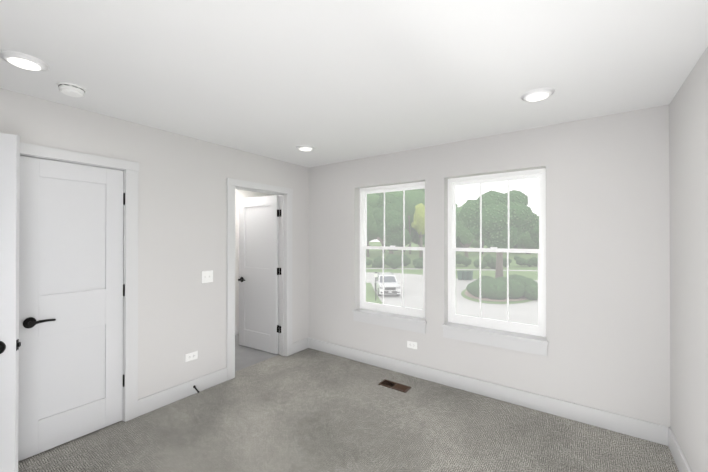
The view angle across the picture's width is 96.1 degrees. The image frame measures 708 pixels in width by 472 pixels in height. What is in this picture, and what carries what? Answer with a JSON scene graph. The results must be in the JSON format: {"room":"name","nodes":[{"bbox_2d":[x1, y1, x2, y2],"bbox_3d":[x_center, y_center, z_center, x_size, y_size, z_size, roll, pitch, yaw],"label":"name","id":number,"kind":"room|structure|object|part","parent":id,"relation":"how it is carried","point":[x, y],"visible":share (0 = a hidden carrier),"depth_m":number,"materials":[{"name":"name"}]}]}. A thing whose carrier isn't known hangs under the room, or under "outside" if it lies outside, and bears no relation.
{"room":"empty bedroom","nodes":[
{"label":"empty bedroom","id":0,"kind":"room"},
{"bbox_2d":[0,133,20,471],"bbox_3d":[-2.147,0.469,1.513,0.822,2.016,0.157,0,0,-27],"label":"entry door","id":1,"kind":"structure","parent":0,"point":[10,344],"depth_m":1.67,"materials":[{"name":"paint"}]},
{"bbox_3d":[-2.147,0.424,1.513,0.822,1.560,0.157,0,0,-27],"label":"handle","id":2,"kind":"part","parent":1,"relation":"part of","materials":[{"name":"black metal"}]},
{"bbox_2d":[0,88,308,398],"bbox_3d":[-1.687,0.275,2.922,0.115,2.440,3.845,0,0,35],"label":"wall","id":3,"kind":"structure","parent":0,"point":[182,224],"depth_m":2.91,"materials":[{"name":"paint"}]},
{"bbox_2d":[18,156,124,460],"bbox_3d":[-2.059,0.473,2.339,0.157,2.016,0.630,0,0,35],"label":"closet door","id":4,"kind":"structure","parent":3,"relation":"in","point":[71,295],"depth_m":2.31,"materials":[{"name":"paint"}]},
{"bbox_3d":[-2.059,0.428,2.339,0.157,1.568,0.630,0,0,35],"label":"handle","id":5,"kind":"part","parent":4,"relation":"part of","materials":[{"name":"black metal"}]},
{"bbox_2d":[20,142,138,421],"bbox_3d":[-2.078,0.438,2.353,0.137,2.110,0.814,0,0,35],"label":"door frame","id":6,"kind":"structure","parent":3,"relation":"attached to","point":[130,169],"depth_m":2.59,"materials":[{"name":"paint"}]},
{"bbox_2d":[138,368,226,415],"bbox_3d":[-1.562,1.428,2.980,0.015,0.135,0.821,0,0,35],"label":"baseboard","id":7,"kind":"structure","parent":3,"relation":"attached to","point":[152,402],"depth_m":2.92,"materials":[{"name":"paint"}]},
{"bbox_2d":[185,351,197,361],"bbox_3d":[-1.540,1.136,3.019,0.008,0.072,0.116,0,0,35],"label":"electrical outlet","id":8,"kind":"object","parent":3,"relation":"attached to","point":[191,356],"visible":1,"depth_m":3.02,"materials":[{"name":"white plastic"}]},
{"bbox_2d":[202,270,212,282],"bbox_3d":[-1.445,0.396,3.146,0.019,0.116,0.116,0,0,35],"label":"switch plate","id":9,"kind":"object","parent":3,"relation":"attached to","point":[207,276],"visible":1,"depth_m":3.15,"materials":[{"name":"white plastic"}]},
{"bbox_2d":[238,195,278,353],"bbox_3d":[-1.280,0.481,4.236,0.730,2.016,0.157,0,0,31],"label":"hall door","id":10,"kind":"structure","parent":3,"relation":"in","point":[258,279],"depth_m":4.20,"materials":[{"name":"paint"}]},
{"bbox_2d":[278,210,280,332],"bbox_3d":[-0.943,0.441,4.048,0.058,1.570,0.013,0,0,35],"label":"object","id":11,"kind":"structure","parent":10,"relation":"attached to","point":[279,329],"depth_m":4.05,"materials":[{"name":"black metal"}]},
{"bbox_2d":[226,178,292,380],"bbox_3d":[-1.112,0.444,3.729,0.159,2.110,0.924,0,0,35],"label":"door frame","id":12,"kind":"structure","parent":3,"relation":"attached to","point":[285,194],"depth_m":3.96,"materials":[{"name":"paint"}]},
{"bbox_2d":[292,337,309,353],"bbox_3d":[-0.711,1.434,4.176,0.015,0.135,0.283,0,0,35],"label":"baseboard","id":13,"kind":"structure","parent":3,"relation":"attached to","point":[303,344],"depth_m":4.18,"materials":[{"name":"paint"}]},
{"bbox_2d":[235,189,273,325],"bbox_3d":[-2.004,0.283,4.704,0.100,2.440,2.850,0,0,35],"label":"wall","id":14,"kind":"structure","parent":0,"point":[239,194],"depth_m":4.90,"materials":[{"name":"paint"}]},
{"bbox_2d":[235,325,238,334],"bbox_3d":[-1.958,1.436,4.666,0.015,0.135,2.650,0,0,35],"label":"baseboard","id":15,"kind":"structure","parent":14,"relation":"attached to","point":[236,327],"depth_m":4.88,"materials":[{"name":"paint"}]},
{"bbox_2d":[235,334,279,371],"bbox_3d":[-1.482,1.527,4.326,1.185,0.050,2.650,0,0,35],"label":"floor","id":16,"kind":"structure","parent":0,"point":[245,356],"depth_m":4.02,"materials":[{"name":"carpet"}]},
{"bbox_2d":[18,348,678,471],"bbox_3d":[-0.295,1.516,1.828,3.647,0.050,3.685,0,0,35],"label":"floor carpet","id":17,"kind":"object","parent":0,"point":[309,410],"visible":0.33,"depth_m":2.40,"materials":[{"name":"grey carpet"}]},
{"bbox_2d":[379,379,410,392],"bbox_3d":[0.407,1.493,3.191,0.305,0.007,0.130,0,0,35],"label":"air vent register","id":18,"kind":"object","parent":17,"relation":"on","point":[395,386],"visible":1,"depth_m":3.19,"materials":[{"name":"brown metal"}]},
{"bbox_2d":[0,0,707,167],"bbox_3d":[-0.202,-0.999,1.871,3.762,0.100,3.845,0,0,35],"label":"ceiling","id":19,"kind":"structure","parent":0,"point":[333,81],"depth_m":1.76,"materials":[{"name":"paint"}]},
{"bbox_2d":[0,50,49,70],"bbox_3d":[-1.782,-0.941,1.722,0.200,0.019,0.200,0,0,35],"label":"recessed light","id":20,"kind":"object","parent":19,"relation":"in","point":[23,60],"visible":1,"depth_m":1.69,"materials":[{"name":"white plastic"}]},
{"bbox_2d":[57,82,86,96],"bbox_3d":[-1.796,-0.926,2.026,0.144,0.045,0.144,0,0,35],"label":"smoke detector","id":21,"kind":"object","parent":19,"relation":"attached to","point":[70,89],"visible":1,"depth_m":1.99,"materials":[{"name":"white plastic"}]},
{"bbox_2d":[296,145,314,150],"bbox_3d":[-0.512,-0.933,3.372,0.200,0.019,0.200,0,0,35],"label":"recessed light","id":22,"kind":"object","parent":19,"relation":"in","point":[305,147],"visible":1,"depth_m":3.34,"materials":[{"name":"white plastic"}]},
{"bbox_2d":[521,87,554,100],"bbox_3d":[1.223,-0.939,2.124,0.200,0.019,0.200,0,0,35],"label":"recessed light","id":23,"kind":"object","parent":19,"relation":"in","point":[537,94],"visible":1,"depth_m":2.09,"materials":[{"name":"white plastic"}]},
{"bbox_2d":[308,105,670,426],"bbox_3d":[0.914,0.277,3.333,3.647,2.440,0.160,0,0,35],"label":"wall","id":24,"kind":"structure","parent":0,"point":[607,262],"depth_m":2.64,"materials":[{"name":"paint"}]},
{"bbox_2d":[360,181,424,317],"bbox_3d":[0.460,0.144,3.728,0.907,1.490,0.066,0,0,35],"label":"window","id":25,"kind":"structure","parent":24,"relation":"in","point":[396,309],"depth_m":3.76,"materials":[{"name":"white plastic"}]},
{"bbox_2d":[407,341,416,348],"bbox_3d":[0.626,1.168,3.430,0.116,0.072,0.008,0,0,35],"label":"outlet","id":26,"kind":"object","parent":24,"relation":"attached to","point":[411,344],"visible":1,"depth_m":3.43,"materials":[{"name":"white plastic"}]},
{"bbox_2d":[352,168,548,355],"bbox_3d":[0.865,0.207,3.355,2.036,1.620,0.203,0,0,35],"label":"window","id":27,"kind":"structure","parent":24,"relation":"in","point":[539,329],"depth_m":3.06,"materials":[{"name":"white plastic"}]},
{"bbox_2d":[310,338,665,444],"bbox_3d":[0.803,1.430,3.299,3.500,0.135,0.015,0,0,35],"label":"baseboard","id":28,"kind":"structure","parent":24,"relation":"attached to","point":[645,430],"depth_m":2.84,"materials":[{"name":"paint"}]},
{"bbox_2d":[669,47,707,471],"bbox_3d":[1.237,0.266,0.743,0.115,2.440,3.685,0,0,35],"label":"wall","id":29,"kind":"structure","parent":0,"point":[688,147],"depth_m":1.85,"materials":[{"name":"paint"}]},
{"bbox_2d":[666,426,691,471],"bbox_3d":[1.218,1.418,0.822,0.015,0.135,3.570,0,0,35],"label":"baseboard","id":30,"kind":"structure","parent":29,"relation":"attached to","point":[682,465],"depth_m":2.07,"materials":[{"name":"paint"}]},
{"label":"outside","id":31,"kind":"structure","parent":0,"visible":0},
{"bbox_2d":[366,268,537,332],"bbox_3d":[5.027,5.112,35.098,51.062,0.001,52.186,0,0,35],"label":"street","id":32,"kind":"structure","parent":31,"point":[532,308],"depth_m":24.12,"materials":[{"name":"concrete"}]},
{"bbox_2d":[374,272,400,295],"bbox_3d":[2.944,4.233,28.704,2.140,1.700,4.530,0,0,-2],"label":"car","id":33,"kind":"object","parent":32,"relation":"on","point":[387,275],"depth_m":27.39,"materials":[{"name":"white paint"}]},
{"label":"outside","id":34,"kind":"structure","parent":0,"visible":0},
{"bbox_2d":[366,242,537,279],"bbox_3d":[91.477,5.805,150.883,520.000,0.300,390.000,0,0,35],"label":"lawn","id":35,"kind":"structure","parent":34,"point":[414,253],"depth_m":57.80,"materials":[{"name":"green plant"}]},
{"bbox_2d":[367,193,379,256],"bbox_3d":[4.044,-3.597,85.440,13.027,18.232,9.944,0,0,35],"label":"tree","id":36,"kind":"object","parent":35,"relation":"on","point":[372,220],"depth_m":81.03,"materials":[{"name":"green plant"}]},
{"bbox_2d":[374,272,377,300],"bbox_3d":[1.724,3.927,25.138,0.340,2.320,0.340,0,0,35],"label":"lamp post","id":37,"kind":"object","parent":35,"relation":"on","point":[376,273],"depth_m":25.11,"materials":[{"name":"grey metal"}]},
{"bbox_2d":[372,192,386,251],"bbox_3d":[10.443,-6.076,109.073,13.536,23.343,11.276,0,0,35],"label":"tree","id":38,"kind":"object","parent":35,"relation":"on","point":[381,194],"depth_m":105.63,"materials":[{"name":"green plant"}]},
{"bbox_2d":[373,195,410,253],"bbox_3d":[6.928,-1.263,59.550,7.222,13.318,7.117,0,0,35],"label":"tree","id":39,"kind":"object","parent":35,"relation":"on","point":[397,223],"depth_m":57.67,"materials":[{"name":"green plant"}]},
{"bbox_2d":[385,189,424,253],"bbox_3d":[17.207,-5.714,96.253,13.127,22.065,16.140,0,0,35],"label":"tree","id":40,"kind":"object","parent":35,"relation":"on","point":[416,194],"depth_m":90.81,"materials":[{"name":"green plant"}]},
{"bbox_2d":[401,229,415,251],"bbox_3d":[18.129,-5.830,113.253,14.182,23.280,13.267,0,0,35],"label":"tree","id":41,"kind":"object","parent":35,"relation":"on","point":[412,234],"depth_m":112.61,"materials":[{"name":"green plant"}]},
{"bbox_2d":[412,231,419,246],"bbox_3d":[25.827,-6.757,119.322,11.814,24.680,13.166,0,0,35],"label":"tree","id":42,"kind":"object","parent":35,"relation":"on","point":[417,241],"depth_m":117.12,"materials":[{"name":"green plant"}]},
{"bbox_2d":[411,203,424,257],"bbox_3d":[14.005,-0.850,65.852,3.753,12.302,3.696,0,0,35],"label":"tree","id":43,"kind":"object","parent":35,"relation":"on","point":[418,225],"depth_m":64.89,"materials":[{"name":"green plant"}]},
{"bbox_2d":[366,283,531,303],"bbox_3d":[5.767,5.039,28.966,18.992,0.050,21.707,0,0,35],"label":"ground","id":44,"kind":"structure","parent":35,"relation":"on","point":[370,296],"depth_m":25.58,"materials":[{"name":"green plant"}]},
{"bbox_2d":[366,253,537,268],"bbox_3d":[17.844,4.246,55.663,32.057,3.206,25.821,0,0,35],"label":"hedge","id":45,"kind":"object","parent":35,"relation":"on","point":[395,259],"depth_m":52.88,"materials":[{"name":"green plant"}]},
{"bbox_2d":[456,206,463,247],"bbox_3d":[41.162,-2.848,124.408,14.307,18.318,11.943,0,0,35],"label":"tree","id":46,"kind":"object","parent":35,"relation":"on","point":[459,242],"depth_m":120.25,"materials":[{"name":"green plant"}]},
{"bbox_2d":[457,271,472,279],"bbox_3d":[13.200,4.602,37.808,1.550,1.075,1.416,0,0,35],"label":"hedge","id":47,"kind":"object","parent":35,"relation":"on","point":[464,277],"depth_m":37.53,"materials":[{"name":"green plant"}]},
{"bbox_2d":[456,203,474,257],"bbox_3d":[21.988,-0.693,61.476,4.491,12.181,5.072,0,0,35],"label":"tree","id":48,"kind":"object","parent":35,"relation":"on","point":[464,229],"depth_m":60.69,"materials":[{"name":"green plant"}]},
{"bbox_2d":[468,239,485,247],"bbox_3d":[44.290,-3.089,114.234,10.358,17.590,9.029,0,0,35],"label":"tree","id":49,"kind":"object","parent":35,"relation":"on","point":[475,245],"depth_m":110.79,"materials":[{"name":"green plant"}]},
{"bbox_2d":[474,236,483,253],"bbox_3d":[38.213,-1.966,95.715,12.866,14.574,9.495,0,0,35],"label":"tree","id":50,"kind":"object","parent":35,"relation":"on","point":[478,238],"depth_m":95.25,"materials":[{"name":"green plant"}]},
{"bbox_2d":[459,190,538,278],"bbox_3d":[16.082,0.071,35.314,7.704,10.308,8.791,0,0,35],"label":"tree","id":51,"kind":"object","parent":35,"relation":"on","point":[517,210],"depth_m":32.87,"materials":[{"name":"green plant"}]},
{"bbox_2d":[466,274,537,299],"bbox_3d":[13.264,4.347,28.033,6.156,1.798,7.869,0,0,35],"label":"bush","id":52,"kind":"object","parent":35,"relation":"on","point":[518,284],"depth_m":25.47,"materials":[{"name":"green plant"}]},
{"bbox_2d":[516,230,537,253],"bbox_3d":[53.971,-0.407,99.260,10.859,12.442,11.751,0,0,35],"label":"tree","id":53,"kind":"object","parent":35,"relation":"on","point":[520,244],"depth_m":96.25,"materials":[{"name":"green plant"}]},
{"bbox_2d":[528,216,538,245],"bbox_3d":[44.391,0.175,74.757,5.874,10.665,6.735,0,0,35],"label":"tree","id":54,"kind":"object","parent":35,"relation":"on","point":[532,234],"depth_m":73.39,"materials":[{"name":"green plant"}]}
]}

